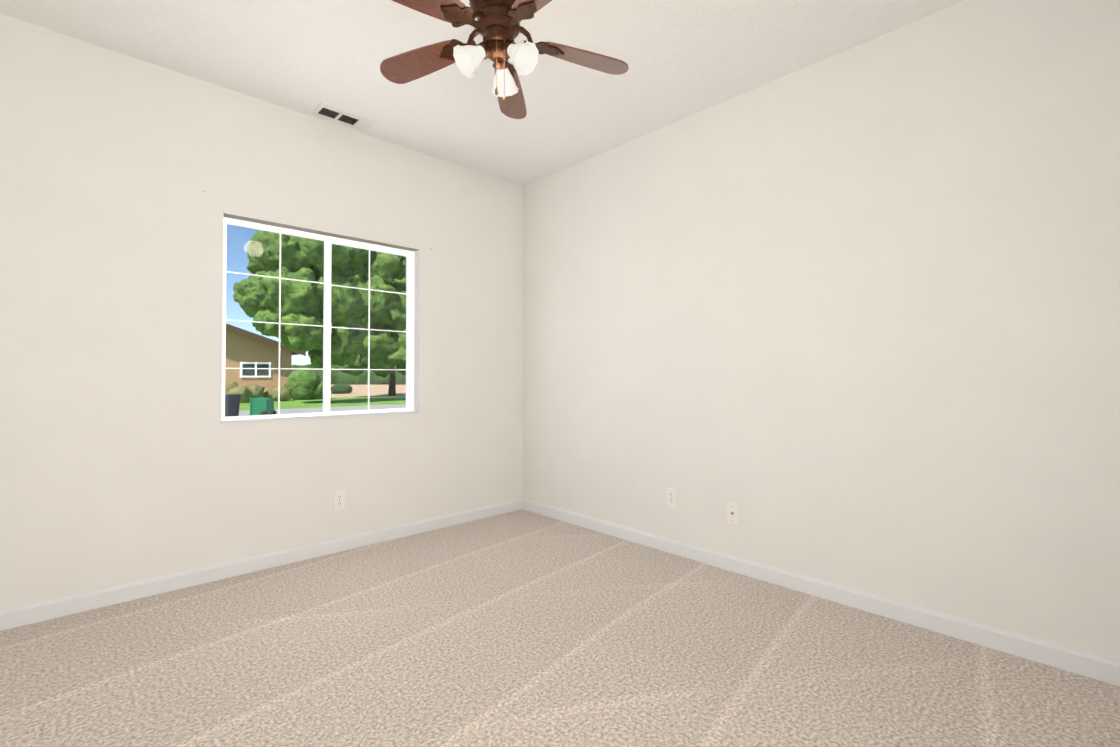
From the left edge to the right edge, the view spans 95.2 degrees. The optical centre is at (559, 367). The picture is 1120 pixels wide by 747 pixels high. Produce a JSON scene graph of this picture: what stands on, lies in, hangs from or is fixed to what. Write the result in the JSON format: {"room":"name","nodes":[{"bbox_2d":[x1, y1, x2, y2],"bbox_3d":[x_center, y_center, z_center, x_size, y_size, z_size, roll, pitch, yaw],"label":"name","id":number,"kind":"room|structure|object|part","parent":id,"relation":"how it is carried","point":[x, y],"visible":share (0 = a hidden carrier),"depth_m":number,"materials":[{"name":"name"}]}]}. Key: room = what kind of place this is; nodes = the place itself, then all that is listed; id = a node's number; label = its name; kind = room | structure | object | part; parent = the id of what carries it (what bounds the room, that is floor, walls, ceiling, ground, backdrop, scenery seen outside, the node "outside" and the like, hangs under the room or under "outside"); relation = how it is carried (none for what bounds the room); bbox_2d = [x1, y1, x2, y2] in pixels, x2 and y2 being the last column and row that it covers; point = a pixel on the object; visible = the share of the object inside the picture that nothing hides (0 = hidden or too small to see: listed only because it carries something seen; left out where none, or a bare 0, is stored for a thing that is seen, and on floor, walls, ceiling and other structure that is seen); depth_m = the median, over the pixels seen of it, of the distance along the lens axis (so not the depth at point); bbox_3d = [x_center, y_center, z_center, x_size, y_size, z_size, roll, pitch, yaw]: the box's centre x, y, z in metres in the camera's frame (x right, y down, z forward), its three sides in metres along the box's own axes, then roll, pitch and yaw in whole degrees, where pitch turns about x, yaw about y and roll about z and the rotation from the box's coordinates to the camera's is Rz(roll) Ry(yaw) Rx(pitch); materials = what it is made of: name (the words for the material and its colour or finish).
{"room":"empty bedroom","nodes":[
{"label":"empty bedroom","id":0,"kind":"room"},
{"bbox_2d":[0,13,522,609],"bbox_3d":[-1.679,-0.196,3.143,3.920,2.740,0.150,1,-1,-44],"label":"wall","id":1,"kind":"structure","parent":0,"point":[126,455],"depth_m":2.72,"materials":[{"name":"paint"}]},
{"bbox_2d":[221,213,223,404],"bbox_3d":[-1.909,-0.279,2.875,0.002,1.164,0.073,1,-1,-44],"label":"window reveal side","id":2,"kind":"object","parent":1,"relation":"attached to","point":[223,213],"depth_m":2.85,"materials":[{"name":"white paint"}]},
{"bbox_2d":[0,498,521,630],"bbox_3d":[-1.622,1.129,3.062,3.620,0.088,0.015,1,-1,-44],"label":"baseboard","id":3,"kind":"structure","parent":1,"relation":"attached to","point":[25,614],"depth_m":2.82,"materials":[{"name":"white wood"}]},
{"bbox_2d":[221,213,418,420],"bbox_3d":[-1.498,-0.267,3.315,1.205,1.180,0.143,1,-1,-44],"label":"window","id":4,"kind":"structure","parent":1,"relation":"in","point":[337,237],"depth_m":3.33,"materials":[{"name":"white plastic"}]},
{"bbox_3d":[-1.718,-0.270,3.131,0.574,1.120,0.003,1,-1,-44],"label":"sash glass","id":5,"kind":"part","parent":4,"relation":"part of","materials":[{"name":"clear glass"}]},
{"bbox_3d":[-1.718,-0.270,3.131,0.600,1.146,0.026,1,-1,-44],"label":"window sash","id":6,"kind":"part","parent":4,"relation":"part of","materials":[{"name":"white plastic"}]},
{"bbox_2d":[327,322,330,332],"bbox_3d":[-1.495,-0.259,3.312,0.024,0.070,0.020,1,-1,-44],"label":"window latch","id":7,"kind":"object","parent":4,"relation":"attached to","point":[328,327],"depth_m":3.30,"materials":[{"name":"white plastic"}]},
{"bbox_3d":[-1.326,-0.263,3.549,0.600,1.146,0.026,1,-1,-44],"label":"window sash","id":8,"kind":"part","parent":4,"relation":"part of","materials":[{"name":"white plastic"}]},
{"bbox_3d":[-1.326,-0.263,3.549,0.574,1.120,0.003,1,-1,-44],"label":"sash glass","id":9,"kind":"part","parent":4,"relation":"part of","materials":[{"name":"clear glass"}]},
{"bbox_2d":[221,411,419,423],"bbox_3d":[-1.469,0.317,3.275,1.203,0.012,0.087,1,-1,-44],"label":"window sill","id":10,"kind":"structure","parent":1,"relation":"attached to","point":[307,418],"depth_m":3.17,"materials":[{"name":"white"}]},
{"bbox_2d":[333,490,344,510],"bbox_3d":[-1.413,0.851,3.272,0.072,0.118,0.007,1,-1,-44],"label":"outlet","id":11,"kind":"object","parent":1,"relation":"attached to","point":[335,500],"depth_m":3.27,"materials":[{"name":"white plastic"}]},
{"bbox_2d":[414,250,419,410],"bbox_3d":[-1.039,-0.265,3.705,0.002,1.164,0.073,1,-1,-44],"label":"window reveal side","id":12,"kind":"object","parent":1,"relation":"attached to","point":[416,322],"depth_m":3.70,"materials":[{"name":"white paint"}]},
{"bbox_2d":[0,0,963,185],"bbox_3d":[-0.121,-1.653,1.536,3.920,0.120,4.660,1,-1,-44],"label":"ceiling","id":13,"kind":"structure","parent":0,"point":[682,59],"depth_m":2.57,"materials":[{"name":"white paint"}]},
{"bbox_2d":[312,103,374,131],"bbox_3d":[-1.353,-1.561,3.200,0.330,0.009,0.160,1,-1,-44],"label":"ceiling vent","id":14,"kind":"object","parent":13,"relation":"in","point":[342,117],"visible":1,"depth_m":3.19,"materials":[{"name":"white"}]},
{"bbox_2d":[319,108,357,124],"bbox_3d":[-1.377,-1.561,3.178,0.218,0.008,0.092,1,-1,-44],"label":"grille","id":15,"kind":"object","parent":14,"relation":"attached to","point":[329,113],"depth_m":3.18,"materials":[{"name":"black metal"}]},
{"bbox_2d":[380,0,628,118],"bbox_3d":[-0.245,-1.290,1.961,1.029,0.592,1.027,1,-1,-44],"label":"fan","id":16,"kind":"object","parent":13,"relation":"hanging from","point":[497,26],"visible":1,"depth_m":1.98,"materials":[{"name":"brown wood"}]},
{"bbox_3d":[-0.578,-1.263,2.115,0.237,0.060,0.344,1,-1,-44],"label":"blade","id":17,"kind":"part","parent":16,"relation":"part of","materials":[{"name":"brown wood"}]},
{"bbox_3d":[-0.484,-1.269,1.730,0.364,0.060,0.134,1,-1,-44],"label":"blade","id":18,"kind":"part","parent":16,"relation":"part of","materials":[{"name":"brown wood"}]},
{"bbox_3d":[-0.348,-1.172,1.950,0.129,0.127,0.116,1,-1,-44],"label":"lamp shade","id":19,"kind":"part","parent":16,"relation":"part of","materials":[{"name":"white glass"}]},
{"bbox_3d":[-0.240,-1.371,1.997,0.228,0.239,0.225,1,-1,-44],"label":"motor","id":20,"kind":"part","parent":16,"relation":"part of","materials":[{"name":"brown metal"}]},
{"bbox_3d":[-0.233,-1.170,2.115,0.122,0.127,0.121,1,-1,-44],"label":"lamp shade","id":21,"kind":"part","parent":16,"relation":"part of","materials":[{"name":"white glass"}]},
{"bbox_3d":[-0.229,-1.259,2.352,0.302,0.060,0.302,1,-1,-44],"label":"blade","id":22,"kind":"part","parent":16,"relation":"part of","materials":[{"name":"brown wood"}]},
{"bbox_3d":[-0.143,-1.173,1.935,0.117,0.127,0.128,1,-1,-44],"label":"lamp shade","id":23,"kind":"part","parent":16,"relation":"part of","materials":[{"name":"white glass"}]},
{"bbox_3d":[-0.042,-1.269,1.695,0.157,0.060,0.365,1,-1,-44],"label":"blade","id":24,"kind":"part","parent":16,"relation":"part of","materials":[{"name":"brown wood"}]},
{"bbox_3d":[0.105,-1.263,2.091,0.343,0.060,0.241,1,-1,-44],"label":"blade","id":25,"kind":"part","parent":16,"relation":"part of","materials":[{"name":"brown wood"}]},
{"bbox_2d":[0,509,1119,746],"bbox_3d":[-0.121,1.207,1.490,3.920,0.120,4.660,1,-1,-44],"label":"floor","id":26,"kind":"structure","parent":0,"point":[522,627],"depth_m":1.98,"materials":[{"name":"carpet"}]},
{"bbox_2d":[522,0,1119,659],"bbox_3d":[1.294,-0.203,2.760,0.150,2.740,4.510,1,-1,-44],"label":"wall","id":27,"kind":"structure","parent":0,"point":[850,318],"depth_m":2.44,"materials":[{"name":"paint"}]},
{"bbox_2d":[667,488,676,507],"bbox_3d":[0.707,0.827,3.243,0.008,0.118,0.072,1,-1,-44],"label":"electrical outlet","id":28,"kind":"object","parent":27,"relation":"attached to","point":[671,497],"visible":1,"depth_m":3.24,"materials":[{"name":"white plastic"}]},
{"bbox_2d":[727,502,738,524],"bbox_3d":[0.992,0.840,2.940,0.015,0.118,0.072,1,-1,-44],"label":"electrical outlet","id":29,"kind":"object","parent":27,"relation":"attached to","point":[733,513],"visible":1,"depth_m":2.94,"materials":[{"name":"white plastic"}]},
{"bbox_2d":[522,498,1119,686],"bbox_3d":[1.182,1.123,2.736,0.015,0.088,4.360,1,-1,-44],"label":"baseboard","id":30,"kind":"structure","parent":27,"relation":"attached to","point":[1084,663],"depth_m":2.40,"materials":[{"name":"white wood"}]},
{"label":"outside","id":31,"kind":"structure","parent":0,"visible":0},
{"bbox_2d":[239,385,405,415],"bbox_3d":[-69.605,3.240,115.842,220.000,0.200,256.140,1,-1,-44],"label":"ground","id":32,"kind":"structure","parent":31,"point":[381,391],"depth_m":24.19,"materials":[{"name":"green plant"}]},
{"bbox_2d":[225,394,240,416],"bbox_3d":[-9.088,1.121,14.050,0.482,0.757,0.363,0,-1,26],"label":"bin","id":33,"kind":"object","parent":32,"relation":"on","point":[235,398],"depth_m":13.93,"materials":[{"name":"grey plastic"}]},
{"bbox_2d":[225,381,291,402],"bbox_3d":[-14.915,1.175,24.906,3.152,0.999,2.271,1,-1,-44],"label":"bushes","id":34,"kind":"object","parent":32,"relation":"on","point":[264,393],"depth_m":24.48,"materials":[{"name":"green plant"}]},
{"bbox_2d":[225,329,291,388],"bbox_3d":[-23.390,-0.800,27.106,14.000,5.020,10.000,1,-1,-44],"label":"house","id":35,"kind":"structure","parent":32,"relation":"on","point":[243,353],"depth_m":27.04,"materials":[{"name":"brown paint"}]},
{"bbox_2d":[240,362,270,376],"bbox_3d":[-16.122,0.129,27.083,1.420,0.800,0.050,1,-1,-44],"label":"window","id":36,"kind":"structure","parent":35,"relation":"attached to","point":[256,363],"depth_m":27.05,"materials":[{"name":"white plastic"}]},
{"bbox_3d":[-16.131,0.130,27.092,1.240,0.620,0.015,1,-1,-44],"label":"house window glass","id":37,"kind":"part","parent":36,"relation":"part of","materials":[{"name":"glass"}]},
{"bbox_3d":[-23.390,-2.117,27.127,15.100,2.707,11.100,1,-1,-44],"label":"house","id":38,"kind":"object","parent":35,"relation":"on","visible":0},
{"bbox_2d":[226,323,305,355],"bbox_3d":[-19.543,-2.127,23.099,15.100,2.837,0.040,1,-1,-44],"label":"fascia","id":39,"kind":"object","parent":38,"relation":"attached to","point":[250,334],"depth_m":26.66,"materials":[{"name":"brown"}]},
{"bbox_2d":[250,396,275,414],"bbox_3d":[-8.960,1.200,15.437,0.524,0.644,0.550,0,-1,-1],"label":"bin","id":40,"kind":"object","parent":32,"relation":"on","point":[258,402],"depth_m":15.22,"materials":[{"name":"green plastic"}]},
{"bbox_2d":[284,365,322,399],"bbox_3d":[-13.538,0.794,27.365,2.150,1.841,1.737,1,-1,-44],"label":"bush","id":41,"kind":"object","parent":32,"relation":"on","point":[315,391],"depth_m":26.75,"materials":[{"name":"green plant"}]},
{"bbox_2d":[233,230,405,394],"bbox_3d":[-10.539,-3.123,27.697,13.392,9.742,9.151,1,-1,-44],"label":"tree","id":42,"kind":"object","parent":32,"relation":"on","point":[249,303],"depth_m":23.01,"materials":[{"name":"green plant"}]},
{"bbox_2d":[331,383,352,393],"bbox_3d":[-15.415,1.484,35.999,1.492,0.738,1.045,1,-1,-44],"label":"hedge","id":43,"kind":"object","parent":32,"relation":"on","point":[340,388],"depth_m":35.62,"materials":[{"name":"green plant"}]},
{"bbox_2d":[291,364,405,384],"bbox_3d":[-26.481,1.825,74.607,28.324,7.373,6.005,0,-1,0],"label":"bushes","id":44,"kind":"object","parent":32,"relation":"on","point":[338,376],"depth_m":72.03,"materials":[{"name":"green plant"}]}
]}

